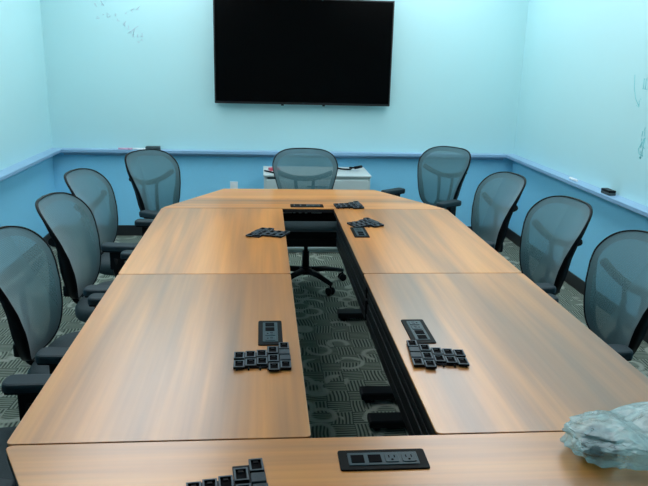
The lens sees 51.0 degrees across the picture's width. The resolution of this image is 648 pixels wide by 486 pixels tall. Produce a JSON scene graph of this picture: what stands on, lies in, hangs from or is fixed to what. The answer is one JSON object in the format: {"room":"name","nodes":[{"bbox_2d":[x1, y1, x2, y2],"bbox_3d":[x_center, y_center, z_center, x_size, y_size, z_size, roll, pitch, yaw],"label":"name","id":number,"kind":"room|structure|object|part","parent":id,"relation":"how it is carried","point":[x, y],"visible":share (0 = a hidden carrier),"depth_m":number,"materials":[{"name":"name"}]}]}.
{"room":"conference room","nodes":[
{"label":"conference room","id":0,"kind":"room"},
{"bbox_2d":[0,0,55,236],"bbox_3d":[-2.193,-0.424,2.507,0.100,2.750,7.319,0,15,-5],"label":"wall","id":1,"kind":"structure","parent":0,"point":[25,131],"depth_m":5.41,"materials":[{"name":"blue paint"}]},
{"bbox_2d":[0,148,62,180],"bbox_3d":[-2.105,0.136,2.671,0.106,0.063,7.319,0,15,-5],"label":"trim","id":2,"kind":"structure","parent":1,"relation":"attached to","point":[16,168],"depth_m":5.33,"materials":[{"name":"paint"}]},
{"bbox_2d":[43,233,50,242],"bbox_3d":[-2.170,0.853,2.864,0.012,0.100,7.319,0,15,-5],"label":"baseboard","id":3,"kind":"structure","parent":1,"relation":"attached to","point":[47,237],"depth_m":6.01,"materials":[{"name":"black rubber"}]},
{"bbox_2d":[40,0,528,225],"bbox_3d":[-0.311,-1.410,6.266,4.523,2.750,0.103,0,15,-5],"label":"wall","id":4,"kind":"structure","parent":0,"point":[132,74],"depth_m":6.23,"materials":[{"name":"blue paint"}]},
{"bbox_2d":[230,181,237,188],"bbox_3d":[-0.850,-0.524,6.407,0.072,0.114,0.010,0,15,-5],"label":"wall outlet","id":5,"kind":"object","parent":4,"relation":"attached to","point":[233,185],"visible":0.68,"depth_m":6.40,"materials":[{"name":"white plastic"}]},
{"bbox_2d":[61,148,506,159],"bbox_3d":[-0.316,-0.822,6.322,4.111,0.063,0.106,0,15,-5],"label":"trim","id":6,"kind":"structure","parent":4,"relation":"attached to","point":[67,151],"depth_m":6.29,"materials":[{"name":"paint"}]},
{"bbox_2d":[145,146,160,149],"bbox_3d":[-1.562,-0.866,6.201,0.130,0.034,0.052,0,15,-5],"label":"eraser","id":7,"kind":"object","parent":6,"relation":"on","point":[146,147],"visible":0.79,"depth_m":6.18,"materials":[{"name":"grey fabric"}]},
{"bbox_2d":[117,225,470,235],"bbox_3d":[-0.339,-0.118,6.565,4.299,0.100,0.012,0,15,-5],"label":"baseboard","id":8,"kind":"structure","parent":4,"relation":"attached to","point":[123,230],"depth_m":6.42,"materials":[{"name":"black rubber"}]},
{"bbox_2d":[213,0,394,105],"bbox_3d":[-0.182,-1.704,6.091,1.591,0.927,0.101,0,15,-5],"label":"television","id":9,"kind":"object","parent":4,"relation":"attached to","point":[293,52],"visible":1,"depth_m":6.04,"materials":[{"name":"black metal"}]},
{"bbox_2d":[0,236,647,437],"bbox_3d":[-0.026,0.951,3.084,4.523,0.100,7.519,0,15,-5],"label":"floor","id":10,"kind":"structure","parent":0,"point":[339,357],"depth_m":4.03,"materials":[{"name":"carpet"}]},
{"bbox_2d":[0,374,51,485],"bbox_3d":[-0.981,0.658,2.001,0.678,0.991,0.678,0,15,-5],"label":"office chair","id":11,"kind":"object","parent":10,"relation":"on","point":[27,387],"visible":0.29,"depth_m":2.22,"materials":[{"name":"black plastic"}]},
{"bbox_3d":[-0.911,0.712,2.022,0.490,0.100,0.500,0,15,-5],"label":"seat","id":12,"kind":"part","parent":11,"relation":"part of","materials":[{"name":"fabric"}]},
{"bbox_3d":[-0.969,0.606,2.211,0.160,0.222,0.231,0,15,-5],"label":"armrest","id":13,"kind":"part","parent":11,"relation":"part of","materials":[{"name":"black plastic"}]},
{"bbox_2d":[0,226,104,373],"bbox_3d":[-0.978,0.443,2.782,0.705,0.991,0.678,1,15,-1],"label":"office chair","id":14,"kind":"object","parent":10,"relation":"on","point":[31,296],"visible":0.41,"depth_m":2.74,"materials":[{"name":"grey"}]},
{"bbox_3d":[-0.957,0.505,2.577,0.160,0.222,0.231,1,15,-1],"label":"armrest","id":15,"kind":"part","parent":14,"relation":"part of","materials":[{"name":"black plastic"}]},
{"bbox_3d":[-0.922,0.498,2.799,0.490,0.100,0.500,1,15,-1],"label":"seat","id":16,"kind":"part","parent":14,"relation":"part of","materials":[{"name":"fabric"}]},
{"bbox_2d":[35,192,133,322],"bbox_3d":[-1.056,0.255,3.458,0.672,0.991,0.678,1,15,0],"label":"office chair","id":17,"kind":"object","parent":10,"relation":"on","point":[71,225],"visible":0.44,"depth_m":3.38,"materials":[{"name":"grey fabric"}]},
{"bbox_3d":[-0.983,0.311,3.474,0.490,0.100,0.500,1,15,0],"label":"seat","id":18,"kind":"part","parent":17,"relation":"part of","materials":[{"name":"fabric"}]},
{"bbox_2d":[64,168,153,277],"bbox_3d":[-1.171,0.058,4.165,0.713,0.991,0.678,2,15,3],"label":"office chair","id":19,"kind":"object","parent":10,"relation":"on","point":[89,185],"visible":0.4,"depth_m":4.13,"materials":[{"name":"grey fabric"}]},
{"bbox_3d":[-1.119,0.114,4.178,0.490,0.100,0.500,2,15,3],"label":"seat","id":20,"kind":"part","parent":19,"relation":"part of","materials":[{"name":"fabric"}]},
{"bbox_3d":[-1.169,0.119,3.959,0.160,0.222,0.231,2,15,3],"label":"armrest","id":21,"kind":"part","parent":19,"relation":"part of","materials":[{"name":"black plastic"}]},
{"bbox_3d":[-1.146,0.006,4.373,0.160,0.222,0.231,2,15,3],"label":"armrest","id":22,"kind":"part","parent":19,"relation":"part of","materials":[{"name":"black plastic"}]},
{"bbox_2d":[124,149,180,218],"bbox_3d":[-1.069,-0.154,4.943,0.675,0.991,0.678,10,17,28],"label":"office chair","id":23,"kind":"object","parent":10,"relation":"on","point":[154,174],"visible":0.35,"depth_m":4.97,"materials":[{"name":"grey fabric"}]},
{"bbox_2d":[7,274,310,446],"bbox_3d":[-0.479,0.671,2.461,0.759,0.748,1.354,0,15,-5],"label":"conference table","id":24,"kind":"object","parent":10,"relation":"on","point":[153,361],"visible":0.87,"depth_m":2.09,"materials":[{"name":"laminate"}]},
{"bbox_2d":[233,342,290,371],"bbox_3d":[-0.199,0.366,2.186,0.182,0.014,0.204,0,15,-5],"label":"block","id":25,"kind":"object","parent":24,"relation":"on","point":[275,358],"visible":1,"depth_m":2.16,"materials":[{"name":"black plastic"}]},
{"bbox_2d":[233,360,244,368],"bbox_3d":[-0.266,0.380,2.124,0.033,0.008,0.048,0,15,-5],"label":"socket","id":26,"kind":"object","parent":25,"relation":"attached to","point":[238,364],"depth_m":2.12,"materials":[{"name":"black plastic"}]},
{"bbox_2d":[234,352,243,359],"bbox_3d":[-0.273,0.363,2.186,0.033,0.008,0.048,0,15,-5],"label":"socket","id":27,"kind":"object","parent":25,"relation":"attached to","point":[237,355],"depth_m":2.19,"materials":[{"name":"black plastic"}]},
{"bbox_2d":[245,358,255,366],"bbox_3d":[-0.231,0.378,2.138,0.033,0.008,0.048,0,15,-5],"label":"socket","id":28,"kind":"object","parent":25,"relation":"attached to","point":[249,362],"depth_m":2.14,"materials":[{"name":"black plastic"}]},
{"bbox_2d":[245,351,255,358],"bbox_3d":[-0.238,0.362,2.195,0.033,0.008,0.048,0,15,-5],"label":"socket","id":29,"kind":"object","parent":25,"relation":"attached to","point":[248,354],"depth_m":2.19,"materials":[{"name":"black plastic"}]},
{"bbox_2d":[256,350,266,356],"bbox_3d":[-0.203,0.360,2.204,0.033,0.008,0.048,0,15,-5],"label":"socket","id":30,"kind":"object","parent":25,"relation":"attached to","point":[260,353],"depth_m":2.20,"materials":[{"name":"black plastic"}]},
{"bbox_2d":[257,357,266,365],"bbox_3d":[-0.196,0.375,2.150,0.033,0.008,0.048,0,15,-5],"label":"socket","id":31,"kind":"object","parent":25,"relation":"attached to","point":[261,361],"depth_m":2.15,"materials":[{"name":"black plastic"}]},
{"bbox_2d":[268,346,277,353],"bbox_3d":[-0.169,0.353,2.232,0.033,0.008,0.048,0,15,-5],"label":"socket","id":32,"kind":"object","parent":25,"relation":"attached to","point":[271,349],"depth_m":2.24,"materials":[{"name":"black plastic"}]},
{"bbox_2d":[268,354,278,362],"bbox_3d":[-0.162,0.370,2.171,0.033,0.008,0.048,0,15,-5],"label":"socket","id":33,"kind":"object","parent":25,"relation":"attached to","point":[272,358],"depth_m":2.17,"materials":[{"name":"black plastic"}]},
{"bbox_2d":[269,362,279,371],"bbox_3d":[-0.155,0.386,2.114,0.033,0.008,0.048,0,15,-5],"label":"socket","id":34,"kind":"object","parent":25,"relation":"attached to","point":[273,366],"depth_m":2.12,"materials":[{"name":"black plastic"}]},
{"bbox_2d":[279,342,288,348],"bbox_3d":[-0.134,0.345,2.267,0.033,0.008,0.048,0,15,-5],"label":"socket","id":35,"kind":"object","parent":25,"relation":"attached to","point":[282,345],"depth_m":2.27,"materials":[{"name":"black plastic"}]},
{"bbox_3d":[-0.129,0.358,2.216,0.034,0.010,0.036,0,15,-5],"label":"blank plate","id":36,"kind":"part","parent":25,"relation":"part of","materials":[{"name":"plastic"}]},
{"bbox_2d":[280,360,290,369],"bbox_3d":[-0.120,0.383,2.130,0.033,0.008,0.048,0,15,-5],"label":"socket","id":37,"kind":"object","parent":25,"relation":"attached to","point":[284,364],"depth_m":2.13,"materials":[{"name":"black plastic"}]},
{"bbox_3d":[-0.124,0.369,2.175,0.034,0.010,0.036,0,15,-5],"label":"blank plate","id":38,"kind":"part","parent":25,"relation":"part of","materials":[{"name":"plastic"}]},
{"bbox_2d":[265,336,275,340],"bbox_3d":[-0.184,0.328,2.329,0.036,0.003,0.034,0,15,-5],"label":"outlet","id":39,"kind":"object","parent":24,"relation":"attached to","point":[267,338],"depth_m":2.33,"materials":[{"name":"grey plastic"}]},
{"bbox_2d":[265,331,275,335],"bbox_3d":[-0.187,0.317,2.370,0.036,0.003,0.034,0,15,-5],"label":"outlet","id":40,"kind":"object","parent":24,"relation":"attached to","point":[267,333],"depth_m":2.37,"materials":[{"name":"grey plastic"}]},
{"bbox_2d":[119,208,289,274],"bbox_3d":[-0.596,0.314,3.761,0.759,0.740,1.340,0,15,-5],"label":"conference table","id":41,"kind":"object","parent":10,"relation":"on","point":[178,240],"visible":0.56,"depth_m":3.48,"materials":[{"name":"laminate"}]},
{"bbox_2d":[246,227,289,237],"bbox_3d":[-0.299,-0.051,3.695,0.182,0.014,0.204,8,17,22],"label":"block","id":42,"kind":"object","parent":41,"relation":"on","point":[260,232],"visible":1,"depth_m":3.69,"materials":[{"name":"plastic"}]},
{"bbox_2d":[163,189,443,246],"bbox_3d":[-0.147,0.033,4.767,1.816,0.726,0.653,0,15,-5],"label":"conference table","id":43,"kind":"object","parent":10,"relation":"on","point":[296,204],"visible":0.63,"depth_m":4.60,"materials":[{"name":"laminate"}]},
{"bbox_2d":[334,201,363,208],"bbox_3d":[0.157,-0.250,4.458,0.182,0.014,0.204,-1,16,-9],"label":"block","id":44,"kind":"object","parent":43,"relation":"on","point":[355,204],"visible":1,"depth_m":4.43,"materials":[{"name":"plastic"}]},
{"bbox_2d":[272,148,346,294],"bbox_3d":[-0.136,-0.179,5.120,0.678,0.991,0.672,0,15,-5],"label":"office chair","id":45,"kind":"object","parent":10,"relation":"on","point":[293,168],"visible":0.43,"depth_m":5.23,"materials":[{"name":"grey fabric"}]},
{"bbox_3d":[-0.131,-0.105,5.063,0.500,0.100,0.490,0,15,-5],"label":"seat","id":46,"kind":"part","parent":45,"relation":"part of","materials":[{"name":"fabric"}]},
{"bbox_2d":[263,166,371,251],"bbox_3d":[-0.082,-0.305,6.137,0.932,0.700,0.482,0,15,-5],"label":"filing cabinet","id":47,"kind":"object","parent":10,"relation":"on","point":[353,179],"visible":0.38,"depth_m":5.88,"materials":[{"name":"metal"}]},
{"bbox_3d":[-0.067,-0.097,5.966,0.880,0.300,0.020,0,15,-5],"label":"drawer","id":48,"kind":"part","parent":47,"relation":"part of","materials":[{"name":"metal"}]},
{"bbox_3d":[-0.059,-0.396,5.884,0.880,0.300,0.020,0,15,-5],"label":"drawer","id":49,"kind":"part","parent":47,"relation":"part of","materials":[{"name":"metal"}]},
{"bbox_2d":[338,165,361,169],"bbox_3d":[0.227,-0.675,6.083,0.242,0.040,0.095,0,15,-5],"label":"cable","id":50,"kind":"object","parent":47,"relation":"on","point":[359,166],"visible":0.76,"depth_m":6.06,"materials":[{"name":"black plastic"}]},
{"bbox_2d":[6,430,647,485],"bbox_3d":[0.144,0.929,1.537,1.816,0.726,0.652,0,15,-5],"label":"conference table","id":51,"kind":"object","parent":10,"relation":"on","point":[538,458],"visible":1,"depth_m":1.64,"materials":[{"name":"laminate"}]},
{"bbox_2d":[186,458,267,485],"bbox_3d":[-0.216,0.550,1.518,0.182,0.014,0.204,-2,16,-11],"label":"block","id":52,"kind":"object","parent":51,"relation":"on","point":[253,474],"visible":1,"depth_m":1.55,"materials":[{"name":"plastic"}]},
{"bbox_2d":[186,481,200,485],"bbox_3d":[-0.290,0.549,1.510,0.033,0.008,0.048,-2,16,-11],"label":"socket","id":53,"kind":"object","parent":52,"relation":"attached to","point":[198,483],"depth_m":1.53,"materials":[{"name":"black plastic"}]},
{"bbox_2d":[202,478,216,485],"bbox_3d":[-0.256,0.546,1.522,0.033,0.008,0.048,-2,16,-11],"label":"socket","id":54,"kind":"object","parent":52,"relation":"attached to","point":[205,482],"depth_m":1.54,"materials":[{"name":"black plastic"}]},
{"bbox_2d":[218,475,233,485],"bbox_3d":[-0.222,0.543,1.536,0.033,0.008,0.048,-2,16,-11],"label":"socket","id":55,"kind":"object","parent":52,"relation":"attached to","point":[227,480],"depth_m":1.54,"materials":[{"name":"black plastic"}]},
{"bbox_2d":[233,467,248,482],"bbox_3d":[-0.191,0.536,1.566,0.033,0.008,0.048,-2,16,-11],"label":"socket","id":56,"kind":"object","parent":52,"relation":"attached to","point":[240,474],"depth_m":1.57,"materials":[{"name":"black plastic"}]},
{"bbox_2d":[236,483,250,485],"bbox_3d":[-0.177,0.552,1.507,0.033,0.008,0.048,-2,16,-11],"label":"socket","id":57,"kind":"object","parent":52,"relation":"attached to","point":[237,484],"depth_m":1.53,"materials":[{"name":"black plastic"}]},
{"bbox_2d":[248,458,263,472],"bbox_3d":[-0.160,0.526,1.605,0.033,0.008,0.048,-2,16,-11],"label":"socket","id":58,"kind":"object","parent":52,"relation":"attached to","point":[256,465],"depth_m":1.60,"materials":[{"name":"black plastic"}]},
{"bbox_3d":[-0.150,0.539,1.554,0.034,0.010,0.036,-2,16,-11],"label":"blank plate","id":59,"kind":"part","parent":52,"relation":"part of","materials":[{"name":"plastic"}]},
{"bbox_3d":[-0.140,0.550,1.514,0.034,0.010,0.036,-2,16,-11],"label":"blank plate","id":60,"kind":"part","parent":52,"relation":"part of","materials":[{"name":"plastic"}]},
{"bbox_2d":[384,453,399,461],"bbox_3d":[0.165,0.523,1.653,0.034,0.003,0.036,0,15,-5],"label":"outlet","id":61,"kind":"object","parent":51,"relation":"attached to","point":[388,457],"depth_m":1.65,"materials":[{"name":"grey plastic"}]},
{"bbox_2d":[401,453,416,461],"bbox_3d":[0.207,0.523,1.657,0.034,0.003,0.036,0,15,-5],"label":"outlet","id":62,"kind":"object","parent":51,"relation":"attached to","point":[405,457],"depth_m":1.65,"materials":[{"name":"grey plastic"}]},
{"bbox_2d":[561,401,647,469],"bbox_3d":[0.838,0.475,1.714,0.497,0.104,0.253,-2,16,-14],"label":"plastic bag","id":63,"kind":"object","parent":51,"relation":"on","point":[620,425],"visible":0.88,"depth_m":1.71,"materials":[{"name":"teal"}]},
{"bbox_2d":[580,424,618,463],"bbox_3d":[0.681,0.498,1.686,0.105,0.064,0.088,-9,18,-33],"label":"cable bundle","id":64,"kind":"object","parent":63,"relation":"in","point":[594,447],"visible":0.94,"depth_m":1.66,"materials":[{"name":"plastic"}]},
{"bbox_2d":[381,146,470,215],"bbox_3d":[0.799,-0.261,5.508,0.713,0.991,0.678,-12,20,-40],"label":"office chair","id":65,"kind":"object","parent":10,"relation":"on","point":[442,170],"visible":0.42,"depth_m":5.59,"materials":[{"name":"grey fabric"}]},
{"bbox_3d":[0.929,-0.208,5.345,0.160,0.222,0.231,-12,20,-40],"label":"armrest","id":66,"kind":"part","parent":65,"relation":"part of","materials":[{"name":"black plastic"}]},
{"bbox_2d":[334,209,520,401],"bbox_3d":[0.482,0.311,3.857,0.745,0.748,1.340,0,15,-5],"label":"conference table","id":67,"kind":"object","parent":10,"relation":"on","point":[409,240],"visible":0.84,"depth_m":3.58,"materials":[{"name":"laminate"}]},
{"bbox_2d":[347,217,383,227],"bbox_3d":[0.230,-0.117,3.983,0.182,0.014,0.204,-6,17,-24],"label":"block","id":68,"kind":"object","parent":67,"relation":"on","point":[365,222],"visible":1,"depth_m":3.96,"materials":[{"name":"plastic"}]},
{"bbox_2d":[471,172,526,252],"bbox_3d":[0.882,0.049,4.389,0.710,0.991,0.678,-2,16,-13],"label":"office chair","id":69,"kind":"object","parent":10,"relation":"on","point":[497,196],"visible":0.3,"depth_m":4.38,"materials":[{"name":"grey fabric"}]},
{"bbox_2d":[364,273,647,435],"bbox_3d":[0.599,0.672,2.558,0.745,0.748,1.354,0,15,-5],"label":"conference table","id":70,"kind":"object","parent":10,"relation":"on","point":[534,366],"visible":0.91,"depth_m":2.28,"materials":[{"name":"laminate"}]},
{"bbox_2d":[409,321,419,324],"bbox_3d":[0.332,0.295,2.498,0.036,0.003,0.034,0,15,-5],"label":"outlet","id":71,"kind":"object","parent":70,"relation":"attached to","point":[410,322],"depth_m":2.50,"materials":[{"name":"grey plastic"}]},
{"bbox_2d":[411,325,421,329],"bbox_3d":[0.336,0.306,2.458,0.036,0.003,0.034,0,15,-5],"label":"outlet","id":72,"kind":"object","parent":70,"relation":"attached to","point":[413,327],"depth_m":2.45,"materials":[{"name":"grey plastic"}]},
{"bbox_2d":[406,340,469,368],"bbox_3d":[0.373,0.367,2.237,0.182,0.014,0.204,1,15,-1],"label":"block","id":73,"kind":"object","parent":70,"relation":"on","point":[421,355],"visible":1,"depth_m":2.21,"materials":[{"name":"black plastic"}]},
{"bbox_2d":[406,340,417,347],"bbox_3d":[0.300,0.344,2.311,0.033,0.008,0.048,1,15,-1],"label":"socket","id":74,"kind":"object","parent":73,"relation":"attached to","point":[410,343],"depth_m":2.31,"materials":[{"name":"black plastic"}]},
{"bbox_3d":[0.301,0.357,2.259,0.034,0.010,0.036,1,15,-1],"label":"blank plate","id":75,"kind":"part","parent":73,"relation":"part of","materials":[{"name":"plastic"}]},
{"bbox_3d":[0.300,0.368,2.218,0.034,0.010,0.036,1,15,-1],"label":"blank plate","id":76,"kind":"part","parent":73,"relation":"part of","materials":[{"name":"plastic"}]},
{"bbox_2d":[412,358,423,366],"bbox_3d":[0.301,0.382,2.173,0.033,0.008,0.048,1,15,-1],"label":"socket","id":77,"kind":"object","parent":73,"relation":"attached to","point":[417,362],"depth_m":2.18,"materials":[{"name":"black plastic"}]},
{"bbox_2d":[419,344,430,351],"bbox_3d":[0.339,0.353,2.280,0.033,0.008,0.048,1,15,-1],"label":"socket","id":78,"kind":"object","parent":73,"relation":"attached to","point":[422,347],"depth_m":2.28,"materials":[{"name":"black plastic"}]},
{"bbox_2d":[421,352,433,359],"bbox_3d":[0.338,0.370,2.219,0.033,0.008,0.048,1,15,-1],"label":"socket","id":79,"kind":"object","parent":73,"relation":"attached to","point":[424,355],"depth_m":2.22,"materials":[{"name":"black plastic"}]},
{"bbox_2d":[424,360,436,368],"bbox_3d":[0.338,0.386,2.161,0.033,0.008,0.048,1,15,-1],"label":"socket","id":80,"kind":"object","parent":73,"relation":"attached to","point":[430,364],"depth_m":2.16,"materials":[{"name":"black plastic"}]},
{"bbox_2d":[431,347,442,354],"bbox_3d":[0.375,0.360,2.256,0.033,0.008,0.048,1,15,-1],"label":"socket","id":81,"kind":"object","parent":73,"relation":"attached to","point":[434,350],"depth_m":2.26,"materials":[{"name":"black plastic"}]},
{"bbox_2d":[433,354,445,362],"bbox_3d":[0.374,0.376,2.201,0.033,0.008,0.048,1,15,-1],"label":"socket","id":82,"kind":"object","parent":73,"relation":"attached to","point":[437,358],"depth_m":2.20,"materials":[{"name":"black plastic"}]},
{"bbox_2d":[442,348,453,355],"bbox_3d":[0.411,0.363,2.251,0.033,0.008,0.048,1,15,-1],"label":"socket","id":83,"kind":"object","parent":73,"relation":"attached to","point":[445,351],"depth_m":2.25,"materials":[{"name":"black plastic"}]},
{"bbox_2d":[445,356,457,363],"bbox_3d":[0.410,0.379,2.194,0.033,0.008,0.048,1,15,-1],"label":"socket","id":84,"kind":"object","parent":73,"relation":"attached to","point":[448,359],"depth_m":2.20,"materials":[{"name":"black plastic"}]},
{"bbox_2d":[453,349,465,357],"bbox_3d":[0.448,0.365,2.246,0.033,0.008,0.048,1,15,-1],"label":"socket","id":85,"kind":"object","parent":73,"relation":"attached to","point":[457,353],"depth_m":2.24,"materials":[{"name":"black plastic"}]},
{"bbox_2d":[456,357,469,365],"bbox_3d":[0.447,0.382,2.184,0.033,0.008,0.048,1,15,-1],"label":"socket","id":86,"kind":"object","parent":73,"relation":"attached to","point":[460,361],"depth_m":2.18,"materials":[{"name":"black plastic"}]},
{"bbox_2d":[519,195,592,294],"bbox_3d":[1.012,0.258,3.640,0.665,0.991,0.678,-2,16,-13],"label":"office chair","id":87,"kind":"object","parent":10,"relation":"on","point":[553,228],"visible":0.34,"depth_m":3.62,"materials":[{"name":"grey fabric"}]},
{"bbox_2d":[547,230,647,360],"bbox_3d":[1.066,0.455,2.928,0.702,0.991,0.678,-1,16,-9],"label":"office chair","id":88,"kind":"object","parent":10,"relation":"on","point":[615,300],"visible":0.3,"depth_m":2.94,"materials":[{"name":"grey fabric"}]},
{"bbox_2d":[508,0,647,281],"bbox_3d":[2.211,-0.420,2.904,0.103,2.750,7.319,0,15,-5],"label":"wall","id":89,"kind":"structure","parent":0,"point":[582,115],"depth_m":5.08,"materials":[{"name":"blue paint"}]},
{"bbox_2d":[503,153,647,217],"bbox_3d":[2.095,0.140,3.050,0.106,0.063,7.319,0,15,-5],"label":"trim","id":90,"kind":"structure","parent":89,"relation":"attached to","point":[635,207],"depth_m":4.97,"materials":[{"name":"paint"}]},
{"bbox_2d":[601,188,615,195],"bbox_3d":[1.953,-0.352,4.661,0.052,0.034,0.116,0,15,-5],"label":"eraser","id":91,"kind":"object","parent":90,"relation":"on","point":[607,191],"visible":1,"depth_m":4.62,"materials":[{"name":"grey fabric"}]},
{"bbox_2d":[506,228,647,342],"bbox_3d":[2.123,0.857,3.251,0.012,0.100,7.319,0,15,-5],"label":"baseboard","id":92,"kind":"structure","parent":89,"relation":"attached to","point":[571,279],"depth_m":5.30,"materials":[{"name":"black rubber"}]}
]}

